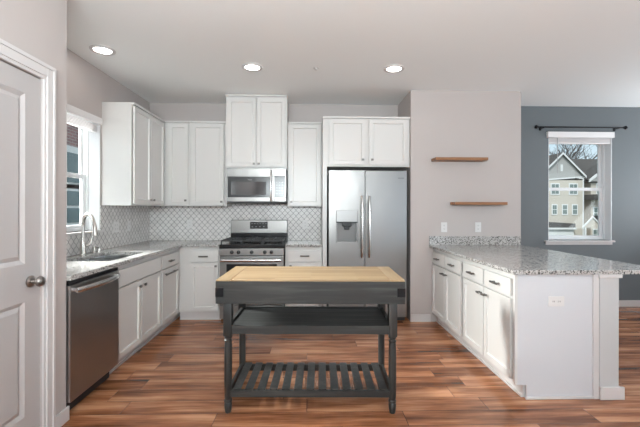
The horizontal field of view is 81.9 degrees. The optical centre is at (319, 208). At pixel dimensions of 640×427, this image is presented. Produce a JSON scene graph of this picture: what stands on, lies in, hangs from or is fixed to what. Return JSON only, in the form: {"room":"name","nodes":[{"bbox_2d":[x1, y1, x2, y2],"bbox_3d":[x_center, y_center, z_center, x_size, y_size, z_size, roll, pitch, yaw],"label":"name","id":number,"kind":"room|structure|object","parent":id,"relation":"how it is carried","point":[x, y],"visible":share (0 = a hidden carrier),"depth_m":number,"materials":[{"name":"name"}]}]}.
{"room":"kitchen","nodes":[
{"label":"kitchen","id":0,"kind":"room"},
{"bbox_2d":[0,0,66,426],"bbox_3d":[-1.923,-0.039,-0.617,0.810,2.755,5.873,0,0,-2],"label":"wall","id":1,"kind":"structure","parent":0,"point":[38,28],"depth_m":2.24,"materials":[{"name":"grey paint"}]},
{"bbox_2d":[0,61,45,426],"bbox_3d":[-1.572,0.296,1.724,0.107,2.069,0.777,0,0,-2],"label":"door","id":2,"kind":"structure","parent":1,"relation":"in","point":[21,281],"depth_m":1.97,"materials":[{"name":"grey paint"}]},
{"bbox_2d":[0,38,55,426],"bbox_3d":[-1.571,0.254,1.722,0.026,2.171,0.950,0,0,-2],"label":"trim","id":3,"kind":"structure","parent":1,"relation":"attached to","point":[9,52],"depth_m":2.13,"materials":[{"name":"grey paint"}]},
{"bbox_2d":[56,406,69,426],"bbox_3d":[-1.595,1.295,2.275,0.014,0.088,0.137,0,0,-2],"label":"baseboard","id":4,"kind":"structure","parent":1,"relation":"attached to","point":[62,417],"depth_m":2.28,"materials":[{"name":"grey paint"}]},
{"bbox_2d":[67,48,149,256],"bbox_3d":[-2.350,-0.040,3.722,0.200,2.755,2.827,0,0,-2],"label":"wall","id":5,"kind":"structure","parent":0,"point":[88,86],"depth_m":3.66,"materials":[{"name":"grey paint"}]},
{"bbox_2d":[66,113,104,235],"bbox_3d":[-2.323,-0.334,3.352,0.212,1.147,0.950,0,0,-2],"label":"window","id":6,"kind":"structure","parent":5,"relation":"in","point":[89,142],"depth_m":3.76,"materials":[{"name":"white plastic"}]},
{"bbox_2d":[67,104,102,131],"bbox_3d":[-2.258,-0.849,3.346,0.098,0.142,0.855,0,0,-2],"label":"window blind","id":7,"kind":"object","parent":6,"relation":"attached to","point":[71,120],"visible":0.58,"depth_m":3.49,"materials":[{"name":"white plastic"}]},
{"bbox_2d":[66,205,149,256],"bbox_3d":[-2.243,0.194,3.626,0.008,0.455,2.626,0,0,-2],"label":"tile backsplash","id":8,"kind":"structure","parent":5,"relation":"attached to","point":[139,216],"depth_m":4.10,"materials":[{"name":"white tile"}]},
{"bbox_2d":[113,222,118,232],"bbox_3d":[-2.247,0.203,4.069,0.009,0.116,0.116,0,0,-2],"label":"wall outlet","id":9,"kind":"object","parent":8,"relation":"attached to","point":[115,224],"visible":1,"depth_m":4.05,"materials":[{"name":"white plastic"}]},
{"bbox_2d":[127,221,130,230],"bbox_3d":[-2.255,0.203,4.359,0.009,0.116,0.072,0,0,-2],"label":"wall outlet","id":10,"kind":"object","parent":8,"relation":"attached to","point":[128,222],"visible":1,"depth_m":4.35,"materials":[{"name":"white plastic"}]},
{"bbox_2d":[102,102,164,205],"bbox_3d":[-2.088,-0.567,4.374,0.354,1.066,1.135,0,0,-2],"label":"upper cabinet","id":11,"kind":"object","parent":5,"relation":"attached to","point":[132,135],"visible":0.88,"depth_m":3.81,"materials":[{"name":"grey paint"}]},
{"bbox_2d":[150,103,397,203],"bbox_3d":[-0.615,-0.036,5.085,3.345,2.755,0.200,0,0,-2],"label":"wall","id":12,"kind":"structure","parent":0,"point":[165,111],"depth_m":4.99,"materials":[{"name":"grey paint"}]},
{"bbox_2d":[163,121,190,205],"bbox_3d":[-1.804,-0.567,4.768,0.341,1.066,0.354,0,0,-2],"label":"upper cabinet","id":13,"kind":"object","parent":12,"relation":"attached to","point":[177,134],"visible":0.88,"depth_m":4.63,"materials":[{"name":"grey paint"}]},
{"bbox_2d":[190,121,231,205],"bbox_3d":[-1.406,-0.566,4.779,0.452,1.066,0.354,0,0,-2],"label":"upper cabinet","id":14,"kind":"object","parent":12,"relation":"attached to","point":[208,138],"visible":0.88,"depth_m":4.64,"materials":[{"name":"grey paint"}]},
{"bbox_2d":[150,204,320,239],"bbox_3d":[-1.132,0.178,4.966,2.289,0.491,0.008,0,0,-2],"label":"tile backsplash","id":15,"kind":"structure","parent":12,"relation":"attached to","point":[166,222],"depth_m":4.96,"materials":[{"name":"white tile"}]},
{"bbox_2d":[187,220,191,227],"bbox_3d":[-1.745,0.204,4.941,0.072,0.116,0.009,0,0,-2],"label":"wall outlet","id":16,"kind":"object","parent":15,"relation":"attached to","point":[189,222],"visible":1,"depth_m":4.94,"materials":[{"name":"white plastic"}]},
{"bbox_2d":[302,220,307,228],"bbox_3d":[-0.202,0.212,4.984,0.072,0.116,0.009,0,0,-2],"label":"wall outlet","id":17,"kind":"object","parent":15,"relation":"attached to","point":[304,222],"visible":1,"depth_m":4.98,"materials":[{"name":"white plastic"}]},
{"bbox_2d":[225,94,288,170],"bbox_3d":[-0.793,-0.954,4.753,0.756,0.913,0.449,0,0,-2],"label":"upper cabinet","id":18,"kind":"object","parent":12,"relation":"attached to","point":[256,124],"visible":0.99,"depth_m":4.56,"materials":[{"name":"grey paint"}]},
{"bbox_2d":[226,168,287,202],"bbox_3d":[-0.785,-0.283,4.715,0.728,0.424,0.510,0,0,-2],"label":"microwave","id":19,"kind":"object","parent":18,"relation":"attached to","point":[243,185],"visible":0.99,"depth_m":4.52,"materials":[{"name":"silver metal"}]},
{"bbox_2d":[288,122,321,206],"bbox_3d":[-0.198,-0.563,4.812,0.432,1.066,0.354,0,0,-2],"label":"upper cabinet","id":20,"kind":"object","parent":12,"relation":"attached to","point":[304,138],"visible":1,"depth_m":4.67,"materials":[{"name":"grey paint"}]},
{"bbox_2d":[61,307,639,426],"bbox_3d":[1.625,1.421,0.796,8.500,0.150,9.300,0,0,-2],"label":"floor","id":21,"kind":"structure","parent":0,"point":[176,379],"depth_m":2.77,"materials":[{"name":"brown wood"}]},
{"bbox_2d":[66,267,120,409],"bbox_3d":[-1.861,0.901,2.629,0.660,0.874,0.598,0,0,-2],"label":"dishwasher","id":22,"kind":"object","parent":21,"relation":"on","point":[92,301],"visible":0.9,"depth_m":2.56,"materials":[{"name":"grey metal"}]},
{"bbox_2d":[109,254,160,373],"bbox_3d":[-1.921,0.896,3.380,0.631,0.884,0.892,0,0,-2],"label":"base cabinet","id":23,"kind":"object","parent":21,"relation":"on","point":[140,280],"visible":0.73,"depth_m":3.32,"materials":[{"name":"grey paint"}]},
{"bbox_2d":[153,248,179,336],"bbox_3d":[-1.942,0.896,4.387,0.646,0.884,1.116,0,0,-2],"label":"base cabinet","id":24,"kind":"object","parent":21,"relation":"on","point":[169,270],"visible":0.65,"depth_m":4.08,"materials":[{"name":"grey paint"}]},
{"bbox_2d":[66,240,223,280],"bbox_3d":[-1.711,0.440,3.641,1.072,0.030,2.623,0,0,-2],"label":"countertop","id":25,"kind":"structure","parent":24,"relation":"on","point":[76,268],"depth_m":3.58,"materials":[{"name":"grey stone"}]},
{"bbox_2d":[79,213,97,255],"bbox_3d":[-2.062,0.230,3.285,0.115,0.386,0.280,0,0,-41],"label":"kitchen faucet","id":26,"kind":"object","parent":25,"relation":"on","point":[83,245],"visible":1,"depth_m":3.33,"materials":[{"name":"silver metal"}]},
{"bbox_2d":[92,246,99,252],"bbox_3d":[-2.139,0.391,3.526,0.082,0.066,0.042,0,0,-2],"label":"soap dispenser","id":27,"kind":"object","parent":25,"relation":"on","point":[93,247],"visible":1,"depth_m":3.51,"materials":[{"name":"silver metal"}]},
{"bbox_2d":[81,255,131,260],"bbox_3d":[-1.900,0.552,3.293,0.424,0.193,0.660,0,0,-2],"label":"sink","id":28,"kind":"object","parent":25,"relation":"in","point":[104,257],"visible":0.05,"depth_m":3.37,"materials":[{"name":"silver metal"}]},
{"bbox_2d":[179,247,220,319],"bbox_3d":[-1.448,0.897,4.656,0.492,0.884,0.591,0,0,-2],"label":"base cabinet","id":29,"kind":"object","parent":21,"relation":"on","point":[199,267],"visible":0.87,"depth_m":4.42,"materials":[{"name":"grey paint"}]},
{"bbox_2d":[219,220,287,318],"bbox_3d":[-0.812,0.745,4.638,0.775,1.192,0.672,0,0,-2],"label":"gas range","id":30,"kind":"object","parent":21,"relation":"on","point":[251,242],"visible":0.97,"depth_m":4.38,"materials":[{"name":"silver metal"}]},
{"bbox_2d":[219,241,286,248],"bbox_3d":[-0.816,0.447,4.628,0.764,0.049,0.532,0,0,-2],"label":"cooktop","id":31,"kind":"object","parent":30,"relation":"in","point":[226,245],"depth_m":4.37,"materials":[{"name":"black metal"}]},
{"bbox_2d":[285,247,321,305],"bbox_3d":[-0.204,0.900,4.691,0.443,0.884,0.591,0,0,-2],"label":"base cabinet","id":32,"kind":"object","parent":21,"relation":"on","point":[294,256],"visible":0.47,"depth_m":4.44,"materials":[{"name":"grey paint"}]},
{"bbox_2d":[285,240,321,246],"bbox_3d":[-0.202,0.443,4.703,0.442,0.030,0.584,0,0,-2],"label":"countertop","id":33,"kind":"structure","parent":32,"relation":"on","point":[290,243],"depth_m":4.54,"materials":[{"name":"grey stone"}]},
{"bbox_2d":[215,266,404,413],"bbox_3d":[-0.063,0.903,2.684,1.237,0.878,0.575,0,0,0],"label":"kitchen cart","id":34,"kind":"object","parent":21,"relation":"on","point":[242,286],"visible":1,"depth_m":2.42,"materials":[{"name":"grey wood"}]},
{"bbox_2d":[232,306,388,333],"bbox_3d":[-0.063,0.793,2.652,1.102,0.055,0.481,0,0,0],"label":"shelf","id":35,"kind":"object","parent":34,"relation":"attached to","point":[248,319],"depth_m":2.56,"materials":[{"name":"grey wood"}]},
{"bbox_2d":[321,116,409,305],"bbox_3d":[0.544,0.125,4.686,1.040,2.438,0.659,0,0,-2],"label":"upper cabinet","id":36,"kind":"object","parent":21,"relation":"on","point":[348,142],"visible":0.98,"depth_m":4.40,"materials":[{"name":"grey paint"}]},
{"bbox_2d":[327,170,406,319],"bbox_3d":[0.558,0.440,4.632,0.925,1.783,0.720,0,0,-2],"label":"refrigerator","id":37,"kind":"object","parent":21,"relation":"on","point":[367,210],"visible":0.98,"depth_m":4.35,"materials":[{"name":"grey metal"}]},
{"bbox_2d":[432,249,468,348],"bbox_3d":[1.603,0.904,3.963,0.616,0.884,0.876,0,0,-2],"label":"base cabinet","id":38,"kind":"object","parent":21,"relation":"on","point":[447,269],"visible":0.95,"depth_m":3.88,"materials":[{"name":"grey paint"}]},
{"bbox_2d":[463,259,598,399],"bbox_3d":[1.641,0.904,3.062,0.641,0.884,0.927,0,0,-2],"label":"base cabinet","id":39,"kind":"object","parent":21,"relation":"on","point":[487,291],"depth_m":2.62,"materials":[{"name":"grey paint"}]},
{"bbox_2d":[429,236,639,274],"bbox_3d":[1.881,0.396,3.501,1.113,0.134,1.819,0,0,-2],"label":"countertop","id":40,"kind":"structure","parent":39,"relation":"on","point":[507,254],"depth_m":3.21,"materials":[{"name":"grey stone"}]},
{"bbox_2d":[548,296,563,306],"bbox_3d":[1.671,0.656,2.610,0.116,0.072,0.009,0,0,-2],"label":"wall outlet","id":41,"kind":"object","parent":39,"relation":"attached to","point":[552,300],"visible":1,"depth_m":2.61,"materials":[{"name":"white plastic"}]},
{"bbox_2d":[67,0,639,106],"bbox_3d":[1.632,-1.484,0.796,8.500,0.150,9.300,0,0,-2],"label":"ceiling","id":42,"kind":"structure","parent":0,"point":[568,53],"depth_m":3.24,"materials":[{"name":"white paint"}]},
{"bbox_2d":[89,45,115,55],"bbox_3d":[-1.940,-1.412,3.292,0.210,0.010,0.210,0,0,-2],"label":"recessed light","id":43,"kind":"object","parent":42,"relation":"in","point":[99,49],"visible":1,"depth_m":3.28,"materials":[{"name":"white plastic"}]},
{"bbox_2d":[242,63,262,71],"bbox_3d":[-0.676,-1.409,3.683,0.210,0.010,0.210,0,0,-2],"label":"recessed light","id":44,"kind":"object","parent":42,"relation":"in","point":[253,67],"visible":1,"depth_m":3.68,"materials":[{"name":"white plastic"}]},
{"bbox_2d":[384,64,404,72],"bbox_3d":[0.745,-1.406,3.712,0.210,0.010,0.210,0,0,-2],"label":"recessed light","id":45,"kind":"object","parent":42,"relation":"in","point":[395,68],"visible":1,"depth_m":3.69,"materials":[{"name":"white plastic"}]},
{"bbox_2d":[398,90,520,321],"bbox_3d":[1.732,-0.031,4.817,1.332,2.755,0.818,0,0,-2],"label":"wall","id":46,"kind":"structure","parent":0,"point":[442,123],"depth_m":4.41,"materials":[{"name":"grey paint"}]},
{"bbox_2d":[410,314,430,321],"bbox_3d":[1.195,1.301,4.386,0.240,0.088,0.014,0,0,-2],"label":"baseboard","id":47,"kind":"structure","parent":46,"relation":"attached to","point":[413,317],"depth_m":4.38,"materials":[{"name":"grey paint"}]},
{"bbox_2d":[441,222,446,231],"bbox_3d":[1.480,0.221,4.396,0.072,0.116,0.009,0,0,-2],"label":"wall outlet","id":48,"kind":"object","parent":46,"relation":"attached to","point":[443,224],"visible":1,"depth_m":4.39,"materials":[{"name":"white plastic"}]},
{"bbox_2d":[431,157,487,161],"bbox_3d":[1.633,-0.575,4.322,0.609,0.033,0.164,0,0,-2],"label":"floating shelf","id":49,"kind":"object","parent":46,"relation":"attached to","point":[436,159],"visible":1,"depth_m":4.25,"materials":[{"name":"brown wood"}]},
{"bbox_2d":[475,222,480,231],"bbox_3d":[1.889,0.222,4.408,0.072,0.116,0.009,0,0,-2],"label":"wall outlet","id":50,"kind":"object","parent":46,"relation":"attached to","point":[477,224],"visible":1,"depth_m":4.41,"materials":[{"name":"white plastic"}]},
{"bbox_2d":[450,202,507,204],"bbox_3d":[1.859,-0.061,4.329,0.607,0.033,0.164,0,0,-2],"label":"floating shelf","id":51,"kind":"object","parent":46,"relation":"attached to","point":[451,203],"visible":1,"depth_m":4.25,"materials":[{"name":"brown wood"}]},
{"bbox_2d":[521,106,639,299],"bbox_3d":[3.973,-0.026,5.189,3.168,2.755,0.200,0,0,-2],"label":"wall","id":52,"kind":"structure","parent":0,"point":[534,142],"depth_m":5.08,"materials":[{"name":"grey paint"}]},
{"bbox_2d":[544,138,615,244],"bbox_3d":[3.553,-0.277,5.147,0.960,1.545,0.250,0,0,-2],"label":"window","id":53,"kind":"structure","parent":52,"relation":"in","point":[604,152],"depth_m":5.19,"materials":[{"name":"white plastic"}]},
{"bbox_2d":[546,132,614,173],"bbox_3d":[3.566,-0.765,5.084,0.929,0.570,0.103,0,0,-2],"label":"window blind","id":54,"kind":"object","parent":53,"relation":"attached to","point":[589,138],"visible":0.96,"depth_m":5.07,"materials":[{"name":"white plastic"}]},
{"bbox_2d":[534,125,627,130],"bbox_3d":[3.539,-1.100,5.026,1.282,0.061,0.101,0,0,-2],"label":"curtain rod","id":55,"kind":"object","parent":52,"relation":"attached to","point":[535,126],"visible":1,"depth_m":4.99,"materials":[{"name":"black metal"}]},
{"bbox_2d":[619,300,639,306],"bbox_3d":[3.881,1.307,4.777,2.968,0.088,0.618,0,0,-2],"label":"baseboard","id":56,"kind":"structure","parent":52,"relation":"attached to","point":[622,303],"depth_m":5.08,"materials":[{"name":"grey paint"}]},
{"bbox_2d":[599,278,618,386],"bbox_3d":[2.022,0.905,3.513,0.138,0.884,1.805,0,0,-2],"label":"wall","id":57,"kind":"structure","parent":0,"point":[608,287],"depth_m":2.61,"materials":[{"name":"grey paint"}]},
{"bbox_2d":[598,274,622,277],"bbox_3d":[2.024,0.476,3.506,0.165,0.026,1.820,0,0,-2],"label":"trim","id":58,"kind":"structure","parent":57,"relation":"attached to","point":[599,275],"depth_m":2.60,"materials":[{"name":"grey paint"}]},
{"bbox_2d":[599,386,624,399],"bbox_3d":[2.035,1.303,3.506,0.174,0.088,1.821,0,0,-2],"label":"baseboard","id":59,"kind":"structure","parent":57,"relation":"attached to","point":[605,393],"depth_m":2.60,"materials":[{"name":"grey paint"}]},
{"label":"outside","id":60,"kind":"structure","parent":0,"visible":0},
{"bbox_3d":[27.948,4.504,73.609,180.000,0.200,134.400,0,0,-2],"label":"ground","id":61,"kind":"structure","parent":60,"visible":0},
{"bbox_2d":[549,144,584,158],"bbox_3d":[42.240,-5.649,66.596,7.118,20.246,16.112,0,0,-4],"label":"bare tree","id":62,"kind":"object","parent":61,"relation":"on","point":[565,144],"visible":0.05,"depth_m":63.84,"materials":[{"name":"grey plant"}]},
{"bbox_2d":[549,144,593,158],"bbox_3d":[51.267,-6.889,75.488,19.971,22.708,13.095,0,0,-2],"label":"bare tree","id":63,"kind":"object","parent":61,"relation":"on","point":[578,144],"visible":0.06,"depth_m":75.65,"materials":[{"name":"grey plant"}]},
{"bbox_2d":[549,152,597,234],"bbox_3d":[33.798,-1.278,49.037,19.500,11.390,11.050,0,0,-2],"label":"townhouse","id":64,"kind":"structure","parent":61,"relation":"on","point":[570,212],"depth_m":45.86,"materials":[{"name":"beige"}]},
{"bbox_2d":[584,194,597,199],"bbox_3d":[35.170,-1.455,46.499,2.900,0.650,2.000,0,0,-2],"label":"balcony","id":65,"kind":"object","parent":64,"relation":"attached to","point":[586,196],"depth_m":46.12,"materials":[{"name":"grey concrete"}]},
{"bbox_2d":[555,144,596,158],"bbox_3d":[67.771,-11.174,102.951,31.011,31.505,22.176,0,0,-2],"label":"bare tree","id":66,"kind":"object","parent":61,"relation":"on","point":[567,147],"visible":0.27,"depth_m":104.38,"materials":[{"name":"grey plant"}]},
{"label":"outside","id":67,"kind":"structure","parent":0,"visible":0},
{"bbox_3d":[-21.770,4.395,14.399,37.300,0.200,50.000,0,0,-2],"label":"ground","id":68,"kind":"structure","parent":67,"visible":0},
{"bbox_2d":[66,124,79,225],"bbox_3d":[-7.737,-0.674,9.788,3.075,10.000,14.000,0,0,-2],"label":"building","id":69,"kind":"structure","parent":68,"relation":"on","point":[73,184],"depth_m":9.26,"materials":[{"name":"brick"}]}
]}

